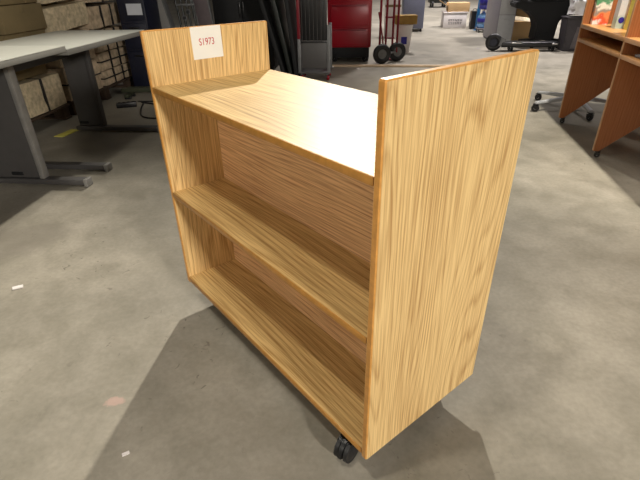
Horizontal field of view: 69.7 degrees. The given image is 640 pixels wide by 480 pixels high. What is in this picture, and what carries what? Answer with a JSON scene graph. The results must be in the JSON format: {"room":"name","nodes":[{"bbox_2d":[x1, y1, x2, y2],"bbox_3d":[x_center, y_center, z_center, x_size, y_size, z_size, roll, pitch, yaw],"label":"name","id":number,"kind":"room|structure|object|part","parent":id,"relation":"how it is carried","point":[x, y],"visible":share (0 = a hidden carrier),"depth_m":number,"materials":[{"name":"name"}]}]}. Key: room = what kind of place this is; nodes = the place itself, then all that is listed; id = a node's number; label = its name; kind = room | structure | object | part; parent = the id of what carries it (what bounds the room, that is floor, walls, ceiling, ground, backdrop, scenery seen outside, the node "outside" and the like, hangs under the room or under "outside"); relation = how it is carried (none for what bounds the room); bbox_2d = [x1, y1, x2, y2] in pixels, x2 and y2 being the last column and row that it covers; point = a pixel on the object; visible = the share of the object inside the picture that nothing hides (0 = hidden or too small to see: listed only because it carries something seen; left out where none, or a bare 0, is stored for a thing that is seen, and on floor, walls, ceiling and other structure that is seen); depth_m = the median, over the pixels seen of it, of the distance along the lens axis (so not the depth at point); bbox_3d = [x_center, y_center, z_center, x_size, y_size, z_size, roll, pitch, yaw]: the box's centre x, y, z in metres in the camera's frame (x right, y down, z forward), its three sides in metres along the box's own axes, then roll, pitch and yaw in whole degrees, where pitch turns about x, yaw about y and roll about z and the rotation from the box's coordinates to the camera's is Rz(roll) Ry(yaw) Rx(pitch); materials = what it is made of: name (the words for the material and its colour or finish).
{"room":"furniture warehouse","nodes":[
{"label":"furniture warehouse","id":0,"kind":"room"},
{"bbox_2d":[0,0,639,479],"bbox_3d":[0.463,-4.740,10.378,24.000,0.100,40.000,2,30,5],"label":"floor","id":1,"kind":"structure","parent":0,"point":[108,347],"depth_m":1.56,"materials":[{"name":"concrete"}]},
{"bbox_2d":[12,284,22,289],"bbox_3d":[-1.204,0.189,1.831,0.036,0.005,0.019,-16,33,-24],"label":"paper scrap","id":2,"kind":"object","parent":1,"relation":"on","point":[19,286],"visible":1,"depth_m":1.83,"materials":[{"name":"white paper"}]},
{"bbox_2d":[0,45,92,186],"bbox_3d":[-1.750,-0.430,2.174,0.690,0.750,1.245,2,30,5],"label":"office desk","id":3,"kind":"object","parent":1,"relation":"on","point":[22,161],"visible":1,"depth_m":2.58,"materials":[{"name":"metal"}]},
{"bbox_3d":[-1.836,-0.671,2.575,0.370,0.667,0.036,2,30,5],"label":"leg","id":4,"kind":"part","parent":3,"relation":"part of","materials":[{"name":"grey metal"}]},
{"bbox_3d":[-1.637,-0.662,2.558,0.030,0.672,0.052,2,30,5],"label":"leg post","id":5,"kind":"part","parent":3,"relation":"part of","materials":[{"name":"grey metal"}]},
{"bbox_2d":[31,104,71,121],"bbox_3d":[-2.533,-0.776,3.427,0.550,0.118,1.500,2,30,5],"label":"wooden pallet","id":6,"kind":"object","parent":1,"relation":"on","point":[62,112],"visible":0.27,"depth_m":3.98,"materials":[{"name":"brown wood"}]},
{"bbox_2d":[18,73,66,117],"bbox_3d":[-2.440,-1.188,3.753,0.444,0.257,0.502,2,30,5],"label":"bundle","id":7,"kind":"object","parent":6,"relation":"on","point":[42,93],"visible":0.51,"depth_m":3.71,"materials":[{"name":"beige cardboard"}]},
{"bbox_2d":[15,64,47,80],"bbox_3d":[-2.493,-1.362,3.657,0.342,0.135,0.490,2,30,5],"label":"cardboard box","id":8,"kind":"object","parent":7,"relation":"on","point":[37,70],"visible":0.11,"depth_m":3.69,"materials":[{"name":"brown cardboard"}]},
{"bbox_2d":[0,29,44,40],"bbox_3d":[-2.456,-1.518,3.562,0.422,0.171,0.490,2,30,5],"label":"cardboard box","id":9,"kind":"object","parent":8,"relation":"on","point":[40,31],"visible":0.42,"depth_m":3.47,"materials":[{"name":"brown cardboard"}]},
{"bbox_2d":[0,3,46,34],"bbox_3d":[-2.429,-1.673,3.469,0.422,0.181,0.490,2,30,5],"label":"cardboard box","id":10,"kind":"object","parent":9,"relation":"on","point":[24,17],"visible":0.98,"depth_m":3.42,"materials":[{"name":"brown cardboard"}]},
{"bbox_2d":[0,0,36,4],"bbox_3d":[-2.461,-1.852,3.380,0.422,0.211,0.490,2,30,5],"label":"cardboard box","id":11,"kind":"object","parent":10,"relation":"on","point":[2,2],"visible":1,"depth_m":3.39,"materials":[{"name":"brown cardboard"}]},
{"bbox_3d":[-2.466,-1.084,4.055,0.540,0.018,0.090,2,30,5],"label":"board","id":12,"kind":"part","parent":6,"relation":"part of","materials":[{"name":"brown wood"}]},
{"bbox_2d":[54,129,78,136],"bbox_3d":[-2.008,-0.851,3.651,0.080,0.004,0.200,6,31,13],"label":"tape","id":13,"kind":"object","parent":1,"relation":"on","point":[70,131],"visible":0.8,"depth_m":3.63,"materials":[{"name":"yellow plastic"}]},
{"bbox_2d":[0,30,158,171],"bbox_3d":[-1.642,-0.987,3.151,0.690,0.730,0.995,2,30,5],"label":"office desk","id":14,"kind":"object","parent":1,"relation":"on","point":[77,63],"visible":0.59,"depth_m":3.34,"materials":[{"name":"metal"}]},
{"bbox_3d":[-1.908,-1.223,3.043,0.025,0.136,0.755,2,30,5],"label":"modesty panel","id":15,"kind":"part","parent":14,"relation":"part of","materials":[{"name":"grey metal"}]},
{"bbox_3d":[-1.829,-1.201,3.509,0.180,0.647,0.036,2,30,5],"label":"leg","id":16,"kind":"part","parent":14,"relation":"part of","materials":[{"name":"grey metal"}]},
{"bbox_3d":[-1.724,-1.195,3.501,0.030,0.652,0.052,2,30,5],"label":"leg post","id":17,"kind":"part","parent":14,"relation":"part of","materials":[{"name":"grey metal"}]},
{"bbox_2d":[50,75,133,114],"bbox_3d":[-2.398,-1.490,4.653,0.550,0.118,1.250,2,30,5],"label":"wooden pallet","id":18,"kind":"object","parent":1,"relation":"on","point":[127,82],"visible":0.2,"depth_m":4.63,"materials":[{"name":"brown wood"}]},
{"bbox_2d":[46,58,102,100],"bbox_3d":[-2.383,-1.495,4.259,0.446,0.277,0.580,2,30,5],"label":"bundle","id":19,"kind":"object","parent":18,"relation":"on","point":[64,82],"visible":0.17,"depth_m":4.03,"materials":[{"name":"beige cardboard"}]},
{"bbox_2d":[46,28,94,67],"bbox_3d":[-2.388,-1.732,4.124,0.444,0.262,0.578,2,30,5],"label":"bundle","id":20,"kind":"object","parent":19,"relation":"on","point":[55,64],"visible":0.07,"depth_m":3.93,"materials":[{"name":"brown cardboard"}]},
{"bbox_2d":[41,1,89,32],"bbox_3d":[-2.372,-1.938,3.990,0.434,0.214,0.595,2,30,5],"label":"bundle","id":21,"kind":"object","parent":20,"relation":"on","point":[58,16],"visible":0.56,"depth_m":3.93,"materials":[{"name":"beige cardboard"}]},
{"bbox_2d":[33,0,61,2],"bbox_3d":[-2.400,-2.111,3.863,0.439,0.194,0.579,2,32,5],"label":"bundle","id":22,"kind":"object","parent":21,"relation":"on","point":[38,1],"visible":0.4,"depth_m":3.70,"materials":[{"name":"beige cardboard"}]},
{"bbox_2d":[100,62,131,85],"bbox_3d":[-2.321,-1.759,4.848,0.446,0.142,0.630,2,30,5],"label":"bundle","id":23,"kind":"object","parent":18,"relation":"on","point":[109,76],"visible":0.42,"depth_m":4.76,"materials":[{"name":"beige cardboard"}]},
{"bbox_2d":[91,46,128,70],"bbox_3d":[-2.324,-1.893,4.771,0.446,0.163,0.630,2,30,5],"label":"bundle","id":24,"kind":"object","parent":23,"relation":"on","point":[113,57],"visible":0.41,"depth_m":4.68,"materials":[{"name":"beige cardboard"}]},
{"bbox_2d":[89,25,124,52],"bbox_3d":[-2.326,-2.051,4.679,0.446,0.197,0.630,2,30,5],"label":"bundle","id":25,"kind":"object","parent":24,"relation":"on","point":[109,27],"visible":0.2,"depth_m":4.67,"materials":[{"name":"beige cardboard"}]},
{"bbox_2d":[74,2,120,28],"bbox_3d":[-2.320,-2.233,4.570,0.444,0.193,0.624,2,31,5],"label":"bundle","id":26,"kind":"object","parent":25,"relation":"on","point":[100,14],"visible":0.44,"depth_m":4.48,"materials":[{"name":"beige cardboard"}]},
{"bbox_2d":[58,0,108,2],"bbox_3d":[-2.334,-2.424,4.463,0.446,0.197,0.630,2,30,5],"label":"bundle","id":27,"kind":"object","parent":26,"relation":"on","point":[84,1],"visible":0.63,"depth_m":4.24,"materials":[{"name":"beige cardboard"}]},
{"bbox_3d":[-2.342,-1.735,5.173,0.540,0.018,0.090,2,30,5],"label":"board","id":28,"kind":"part","parent":18,"relation":"part of","materials":[{"name":"brown wood"}]},
{"bbox_2d":[116,101,136,107],"bbox_3d":[-1.830,-1.282,4.346,0.180,0.047,0.060,-10,31,-15],"label":"power strip","id":29,"kind":"object","parent":1,"relation":"on","point":[127,104],"visible":1,"depth_m":4.32,"materials":[{"name":"black plastic"}]},
{"bbox_2d":[121,86,150,98],"bbox_3d":[-1.599,-1.513,4.673,0.760,0.110,0.200,-2,30,-1],"label":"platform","id":30,"kind":"object","parent":1,"relation":"on","point":[130,91],"visible":0.49,"depth_m":4.57,"materials":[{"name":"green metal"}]},
{"bbox_3d":[-1.599,-1.534,4.661,0.760,0.060,0.200,-2,30,-1],"label":"rail","id":31,"kind":"part","parent":30,"relation":"part of","materials":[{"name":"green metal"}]},
{"bbox_2d":[116,0,161,85],"bbox_3d":[-1.843,-2.210,4.747,0.280,1.250,0.362,2,30,5],"label":"storage cabinet","id":32,"kind":"object","parent":1,"relation":"on","point":[134,14],"visible":0.48,"depth_m":4.66,"materials":[{"name":"blue plastic"}]},
{"bbox_3d":[-1.862,-2.308,4.499,0.250,0.290,0.011,2,30,5],"label":"drawer","id":33,"kind":"part","parent":32,"relation":"part of","materials":[{"name":"blue plastic"}]},
{"bbox_3d":[-1.857,-2.058,4.645,0.250,0.230,0.011,2,30,5],"label":"drawer","id":34,"kind":"part","parent":32,"relation":"part of","materials":[{"name":"blue plastic"}]},
{"bbox_3d":[-1.852,-1.785,4.803,0.250,0.340,0.011,2,30,5],"label":"drawer","id":35,"kind":"part","parent":32,"relation":"part of","materials":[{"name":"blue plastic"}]},
{"bbox_2d":[140,103,155,118],"bbox_3d":[-1.458,-1.135,4.112,0.818,0.012,0.305,19,36,31],"label":"cable","id":36,"kind":"object","parent":1,"relation":"on","point":[143,103],"visible":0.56,"depth_m":4.01,"materials":[{"name":"black rubber"}]},
{"bbox_2d":[157,0,175,28],"bbox_3d":[-1.721,-2.410,5.025,0.434,1.311,0.112,2,30,5],"label":"board","id":37,"kind":"object","parent":1,"relation":"on","point":[166,19],"visible":0.12,"depth_m":4.97,"materials":[{"name":"grey metal"}]},
{"bbox_2d":[174,0,197,26],"bbox_3d":[-1.499,-2.496,5.159,0.336,1.283,0.068,2,30,5],"label":"frame","id":38,"kind":"object","parent":1,"relation":"on","point":[191,3],"visible":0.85,"depth_m":5.13,"materials":[{"name":"grey metal"}]},
{"bbox_2d":[192,0,214,25],"bbox_3d":[-1.319,-2.549,5.248,0.348,1.315,0.062,2,30,5],"label":"board","id":39,"kind":"object","parent":1,"relation":"on","point":[202,8],"visible":0.23,"depth_m":5.21,"materials":[{"name":"grey metal"}]},
{"bbox_2d":[212,0,278,69],"bbox_3d":[-0.918,-2.910,5.824,0.720,1.350,0.632,2,30,5],"label":"storage cabinet","id":40,"kind":"object","parent":1,"relation":"on","point":[225,11],"visible":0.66,"depth_m":5.58,"materials":[{"name":"black plastic"}]},
{"bbox_3d":[-1.123,-2.791,5.575,0.345,1.240,0.017,2,30,5],"label":"door","id":41,"kind":"part","parent":40,"relation":"part of","materials":[{"name":"black metal"}]},
{"bbox_3d":[-0.772,-2.779,5.543,0.350,1.240,0.017,2,30,5],"label":"door","id":42,"kind":"part","parent":40,"relation":"part of","materials":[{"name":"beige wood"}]},
{"bbox_2d":[258,0,287,72],"bbox_3d":[-0.562,-2.542,5.262,0.387,1.262,0.500,2,30,5],"label":"leaning board","id":43,"kind":"object","parent":1,"relation":"on","point":[266,5],"visible":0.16,"depth_m":5.20,"materials":[{"name":"black"}]},
{"bbox_2d":[271,0,293,74],"bbox_3d":[-0.444,-2.546,5.247,0.300,1.281,0.500,2,30,5],"label":"leaning board","id":44,"kind":"object","parent":1,"relation":"on","point":[278,5],"visible":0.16,"depth_m":5.20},
{"bbox_2d":[284,0,299,75],"bbox_3d":[-0.320,-2.548,5.231,0.173,1.297,0.500,2,30,5],"label":"leaning board","id":45,"kind":"object","parent":1,"relation":"on","point":[290,6],"visible":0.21,"depth_m":5.18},
{"bbox_2d":[296,0,331,79],"bbox_3d":[-0.059,-2.426,5.111,0.370,1.200,0.300,2,30,5],"label":"trolley","id":46,"kind":"object","parent":1,"relation":"on","point":[314,36],"visible":0.88,"depth_m":5.09,"materials":[{"name":"grey metal"}]},
{"bbox_3d":[-0.230,-2.077,5.182,0.036,0.350,0.036,2,30,5],"label":"post","id":47,"kind":"part","parent":46,"relation":"part of","materials":[{"name":"grey metal"}]},
{"bbox_3d":[-0.068,-2.197,5.100,0.290,0.025,0.020,2,30,5],"label":"rail","id":48,"kind":"part","parent":46,"relation":"part of","materials":[{"name":"grey metal"}]},
{"bbox_3d":[-0.066,-2.073,5.169,0.290,0.270,0.015,2,30,5],"label":"panel","id":49,"kind":"part","parent":46,"relation":"part of","materials":[{"name":"grey metal"}]},
{"bbox_3d":[0.097,-2.127,5.117,0.036,0.490,0.036,2,30,5],"label":"post","id":50,"kind":"part","parent":46,"relation":"part of","materials":[{"name":"grey metal"}]},
{"bbox_3d":[0.122,-2.257,5.341,0.036,0.490,0.036,2,30,5],"label":"post","id":51,"kind":"part","parent":46,"relation":"part of","materials":[{"name":"grey metal"}]},
{"bbox_2d":[140,21,539,463],"bbox_3d":[-0.045,-0.063,1.301,0.436,0.935,0.948,-23,37,-33],"label":"cart","id":52,"kind":"object","parent":1,"relation":"on","point":[351,236],"visible":1,"depth_m":1.11,"materials":[{"name":"brown wood"}]},
{"bbox_3d":[-0.331,-0.281,1.600,0.410,0.845,0.017,-23,37,-33],"label":"panel","id":53,"kind":"part","parent":52,"relation":"part of","materials":[{"name":"brown wood"}]},
{"bbox_2d":[153,69,377,176],"bbox_3d":[-0.042,-0.334,1.151,0.410,0.017,0.914,-23,37,-33],"label":"shelf","id":54,"kind":"object","parent":52,"relation":"attached to","point":[332,126],"depth_m":1.10,"materials":[{"name":"brown wood"}]},
{"bbox_2d":[173,178,369,337],"bbox_3d":[-0.037,-0.043,1.320,0.410,0.017,0.914,-23,37,-33],"label":"shelf","id":55,"kind":"object","parent":52,"relation":"attached to","point":[334,276],"depth_m":1.20,"materials":[{"name":"brown wood"}]},
{"bbox_2d":[190,259,365,447],"bbox_3d":[-0.031,0.249,1.490,0.410,0.017,0.914,-23,37,-33],"label":"shelf","id":56,"kind":"object","parent":52,"relation":"attached to","point":[330,374],"depth_m":1.38,"materials":[{"name":"brown wood"}]},
{"bbox_3d":[-0.044,-0.187,1.233,0.018,0.319,0.914,-23,37,-33],"label":"panel","id":57,"kind":"part","parent":52,"relation":"part of","materials":[{"name":"brown wood"}]},
{"bbox_3d":[-0.038,0.105,1.402,0.018,0.321,0.914,-23,37,-33],"label":"panel","id":58,"kind":"part","parent":52,"relation":"part of","materials":[{"name":"brown wood"}]},
{"bbox_3d":[0.255,0.074,0.970,0.410,0.845,0.017,-23,37,-33],"label":"panel","id":59,"kind":"part","parent":52,"relation":"part of","materials":[{"name":"brown wood"}]},
{"bbox_2d":[328,0,371,61],"bbox_3d":[0.407,-3.327,6.100,0.580,1.750,0.567,2,30,5],"label":"tall cabinet","id":60,"kind":"object","parent":1,"relation":"on","point":[351,20],"visible":0.94,"depth_m":6.09,"materials":[{"name":"red metal"}]},
{"bbox_3d":[0.384,-2.783,6.096,0.450,0.020,0.012,2,30,5],"label":"handle","id":61,"kind":"part","parent":60,"relation":"part of","materials":[{"name":"red paint"}]},
{"bbox_3d":[0.383,-3.188,5.876,0.500,0.245,0.014,2,30,5],"label":"drawer","id":62,"kind":"part","parent":60,"relation":"part of","materials":[{"name":"red paint"}]},
{"bbox_3d":[0.387,-2.944,6.018,0.500,0.260,0.014,2,30,5],"label":"drawer","id":63,"kind":"part","parent":60,"relation":"part of","materials":[{"name":"red paint"}]},
{"bbox_3d":[0.379,-3.034,5.951,0.450,0.020,0.012,2,30,5],"label":"handle","id":64,"kind":"part","parent":60,"relation":"part of","materials":[{"name":"red paint"}]},
{"bbox_3d":[0.392,-2.715,6.151,0.500,0.210,0.014,2,30,5],"label":"drawer","id":65,"kind":"part","parent":60,"relation":"part of","materials":[{"name":"red paint"}]},
{"bbox_2d":[332,64,445,66],"bbox_3d":[1.136,-2.251,5.940,2.050,0.025,0.056,3,30,6],"label":"batten","id":66,"kind":"object","parent":1,"relation":"on","point":[334,65],"visible":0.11,"depth_m":5.97,"materials":[{"name":"beige wood"}]},
{"bbox_2d":[373,0,405,63],"bbox_3d":[0.946,-2.955,5.987,0.363,1.200,0.536,10,32,18],"label":"hand truck","id":67,"kind":"object","parent":1,"relation":"on","point":[382,53],"visible":1,"depth_m":6.10,"materials":[{"name":"red metal"}]},
{"bbox_2d":[384,0,401,38],"bbox_3d":[1.328,-4.207,8.383,0.282,0.950,0.283,2,30,5],"label":"cardboard box","id":68,"kind":"object","parent":1,"relation":"on","point":[390,10],"visible":0.52,"depth_m":8.34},
{"bbox_2d":[398,24,412,52],"bbox_3d":[1.266,-3.037,6.922,0.244,0.395,0.244,2,30,5],"label":"plastic bucket","id":69,"kind":"object","parent":1,"relation":"on","point":[405,31],"visible":0.62,"depth_m":6.82,"materials":[{"name":"white plastic"}]},
{"bbox_2d":[395,14,417,24],"bbox_3d":[1.267,-3.261,6.792,0.310,0.121,0.200,-1,30,0],"label":"cardboard box","id":70,"kind":"object","parent":69,"relation":"on","point":[404,19],"visible":0.82,"depth_m":6.71,"materials":[{"name":"brown cardboard"}]},
{"bbox_2d":[401,0,424,31],"bbox_3d":[1.899,-4.882,9.328,0.420,1.150,0.592,2,30,5],"label":"storage cabinet","id":71,"kind":"object","parent":1,"relation":"on","point":[417,7],"visible":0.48,"depth_m":9.18,"materials":[{"name":"grey metal"}]},
{"bbox_2d":[428,0,447,7],"bbox_3d":[4.016,-8.468,15.487,0.600,1.103,0.660,2,30,5],"label":"truck","id":72,"kind":"object","parent":1,"relation":"on","point":[431,2],"visible":0.85,"depth_m":15.43,"materials":[{"name":"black metal"}]},
{"bbox_2d":[440,11,467,27],"bbox_3d":[2.898,-4.787,9.966,0.500,0.312,0.420,2,30,5],"label":"storage box","id":73,"kind":"object","parent":1,"relation":"on","point":[448,19],"visible":0.93,"depth_m":9.80,"materials":[{"name":"grey plastic"}]},
{"bbox_2d":[439,0,469,11],"bbox_3d":[2.870,-5.013,9.837,0.608,0.209,0.340,2,30,5],"label":"cardboard box","id":74,"kind":"object","parent":73,"relation":"on","point":[451,6],"visible":1,"depth_m":9.70,"materials":[{"name":"beige cardboard"}]},
{"bbox_3d":[2.896,-4.912,9.893,0.500,0.022,0.420,2,30,5],"label":"lid","id":75,"kind":"part","parent":73,"relation":"part of","materials":[{"name":"white plastic"}]},
{"bbox_2d":[468,8,476,28],"bbox_3d":[3.216,-4.622,9.597,0.150,0.386,0.200,2,30,5],"label":"equipment case","id":76,"kind":"object","parent":1,"relation":"on","point":[472,20],"visible":0.7,"depth_m":9.54,"materials":[{"name":"black plastic"}]},
{"bbox_2d":[473,0,480,29],"bbox_3d":[3.211,-4.804,9.200,0.110,1.100,0.120,2,30,5],"label":"post","id":77,"kind":"object","parent":1,"relation":"on","point":[478,9],"visible":0.59,"depth_m":9.30,"materials":[{"name":"paint"}]},
{"bbox_2d":[483,0,516,40],"bbox_3d":[3.065,-4.030,7.721,0.270,1.250,0.948,2,30,5],"label":"filing cabinet","id":78,"kind":"object","parent":1,"relation":"on","point":[500,15],"visible":0.73,"depth_m":7.54,"materials":[{"name":"grey metal"}]},
{"bbox_3d":[3.029,-3.470,7.524,0.240,0.380,0.013,2,30,5],"label":"drawer","id":79,"kind":"part","parent":78,"relation":"part of","materials":[{"name":"grey paint"}]},
{"bbox_3d":[3.022,-3.811,7.326,0.240,0.390,0.013,2,30,5],"label":"drawer","id":80,"kind":"part","parent":78,"relation":"part of","materials":[{"name":"grey paint"}]},
{"bbox_2d":[511,16,530,40],"bbox_3d":[3.518,-3.706,8.007,0.463,0.388,0.494,2,30,5],"label":"cardboard box","id":81,"kind":"object","parent":1,"relation":"on","point":[521,28],"visible":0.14,"depth_m":7.88,"materials":[{"name":"cardboard"}]},
{"bbox_2d":[515,9,528,20],"bbox_3d":[3.599,-3.994,8.025,0.402,0.261,0.320,2,30,5],"label":"cardboard box","id":82,"kind":"object","parent":81,"relation":"on","point":[520,13],"visible":0.1,"depth_m":7.92,"materials":[{"name":"cardboard"}]},
{"bbox_2d":[485,33,559,50],"bbox_3d":[3.031,-2.977,6.906,1.059,0.247,0.212,2,30,5],"label":"equipment dolly","id":83,"kind":"object","parent":1,"relation":"on","point":[494,41],"visible":1,"depth_m":6.86,"materials":[{"name":"black metal"}]},
{"bbox_2d":[510,0,570,47],"bbox_3d":[3.501,-3.673,7.091,1.024,1.250,0.659,2,30,5],"label":"office chair","id":84,"kind":"object","parent":1,"relation":"on","point":[544,15],"visible":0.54,"depth_m":7.02,"materials":[{"name":"black fabric"}]},
{"bbox_3d":[3.323,-3.229,7.419,0.234,0.064,0.044,12,33,21],"label":"leg","id":85,"kind":"part","parent":84,"relation":"part of","materials":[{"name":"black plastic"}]},
{"bbox_3d":[3.510,-3.720,7.032,0.560,0.088,0.480,2,30,5],"label":"seat","id":86,"kind":"part","parent":84,"relation":"part of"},
{"bbox_2d":[531,91,606,120],"bbox_3d":[2.198,-1.541,3.759,0.761,0.950,0.735,2,30,5],"label":"stand","id":87,"kind":"object","parent":1,"relation":"on","point":[538,96],"visible":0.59,"depth_m":3.93,"materials":[{"name":"grey paint"}]},
{"bbox_3d":[2.017,-1.208,3.946,0.360,0.057,0.036,-6,30,-9],"label":"leg","id":88,"kind":"part","parent":87,"relation":"part of","materials":[{"name":"grey paint"}]},
{"bbox_3d":[2.118,-1.316,4.129,0.036,0.057,0.360,-16,33,-24],"label":"leg","id":89,"kind":"part","parent":87,"relation":"part of","materials":[{"name":"grey paint"}]},
{"bbox_3d":[2.188,-1.129,3.805,0.036,0.057,0.360,3,30,7],"label":"leg","id":90,"kind":"part","parent":87,"relation":"part of","materials":[{"name":"grey paint"}]},
{"bbox_3d":[2.394,-1.188,3.900,0.360,0.057,0.036,13,33,22],"label":"leg","id":91,"kind":"part","parent":87,"relation":"part of","materials":[{"name":"grey paint"}]},
{"bbox_2d":[557,16,582,50],"bbox_3d":[3.755,-3.067,6.827,0.340,0.460,0.280,2,30,5],"label":"waste bin","id":92,"kind":"object","parent":1,"relation":"on","point":[570,25],"visible":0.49,"depth_m":6.74,"materials":[{"name":"grey plastic"}]},
{"bbox_3d":[3.783,-2.960,6.731,0.170,0.290,0.006,2,30,5],"label":"panel","id":93,"kind":"part","parent":92,"relation":"part of","materials":[{"name":"grey plastic"}]},
{"bbox_2d":[567,0,586,14],"bbox_3d":[3.788,-3.365,6.630,0.359,0.213,0.305,2,30,5],"label":"plastic bag","id":94,"kind":"object","parent":92,"relation":"on","point":[576,7],"visible":0.62,"depth_m":6.56,"materials":[{"name":"grey plastic"}]},
{"bbox_2d":[558,0,639,156],"bbox_3d":[2.075,-1.081,2.621,0.656,1.300,1.622,4,30,9],"label":"study carrel","id":95,"kind":"object","parent":1,"relation":"on","point":[604,58],"visible":1,"depth_m":2.95,"materials":[{"name":"brown laminate"}]},
{"bbox_3d":[2.207,-1.493,3.283,0.650,1.255,0.022,4,30,9],"label":"panel","id":96,"kind":"part","parent":95,"relation":"part of","materials":[{"name":"brown laminate"}]},
{"bbox_2d":[590,0,612,23],"bbox_3d":[1.970,-1.642,3.192,0.105,0.260,0.030,2,29,5],"label":"book","id":97,"kind":"object","parent":95,"relation":"on","point":[602,8],"visible":1,"depth_m":3.21,"materials":[{"name":"multicoloured paper"}]},
{"bbox_2d":[580,38,622,53],"bbox_3d":[2.044,-1.255,2.989,0.450,0.023,0.766,4,30,9],"label":"shelf","id":98,"kind":"object","parent":95,"relation":"attached to","point":[607,45],"depth_m":3.07,"materials":[{"name":"brown laminate"}]},
{"bbox_3d":[2.077,-1.100,2.610,0.650,1.255,0.022,4,30,9],"label":"panel","id":99,"kind":"part","parent":95,"relation":"part of","materials":[{"name":"brown laminate"}]},
{"bbox_2d":[611,0,630,28],"bbox_3d":[1.951,-1.511,2.956,0.055,0.270,0.052,0,30,3],"label":"book","id":100,"kind":"object","parent":95,"relation":"on","point":[622,7],"visible":1,"depth_m":2.97,"materials":[{"name":"white paper"}]},
{"bbox_2d":[624,0,634,29],"bbox_3d":[1.973,-1.469,2.874,0.035,0.280,0.050,0,30,3],"label":"book","id":101,"kind":"object","parent":95,"relation":"on","point":[632,1],"visible":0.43,"depth_m":2.90,"materials":[{"name":"yellow paper"}]},
{"bbox_2d":[624,55,639,60],"bbox_3d":[1.914,-0.862,2.316,0.450,0.023,0.766,4,30,9],"label":"shelf","id":102,"kind":"object","parent":95,"relation":"attached to","point":[626,57],"depth_m":2.58,"materials":[{"name":"brown laminate"}]},
{"bbox_3d":[3.218,-4.194,9.171,0.180,0.075,0.280,2,30,5],"label":"rack","id":103,"kind":"object","parent":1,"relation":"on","visible":0},
{"bbox_2d":[477,9,485,27],"bbox_3d":[3.214,-4.370,9.069,0.203,0.330,0.203,2,30,5],"label":"water bottle","id":104,"kind":"object","parent":103,"relation":"on","point":[481,18],"visible":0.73,"depth_m":9.01,"materials":[{"name":"blue plastic"}]},
{"bbox_2d":[479,0,487,9],"bbox_3d":[3.209,-4.656,8.903,0.203,0.330,0.203,2,30,5],"label":"water bottle","id":105,"kind":"object","parent":104,"relation":"on","point":[483,3],"visible":0.66,"depth_m":8.88,"materials":[{"name":"blue plastic"}]}
]}

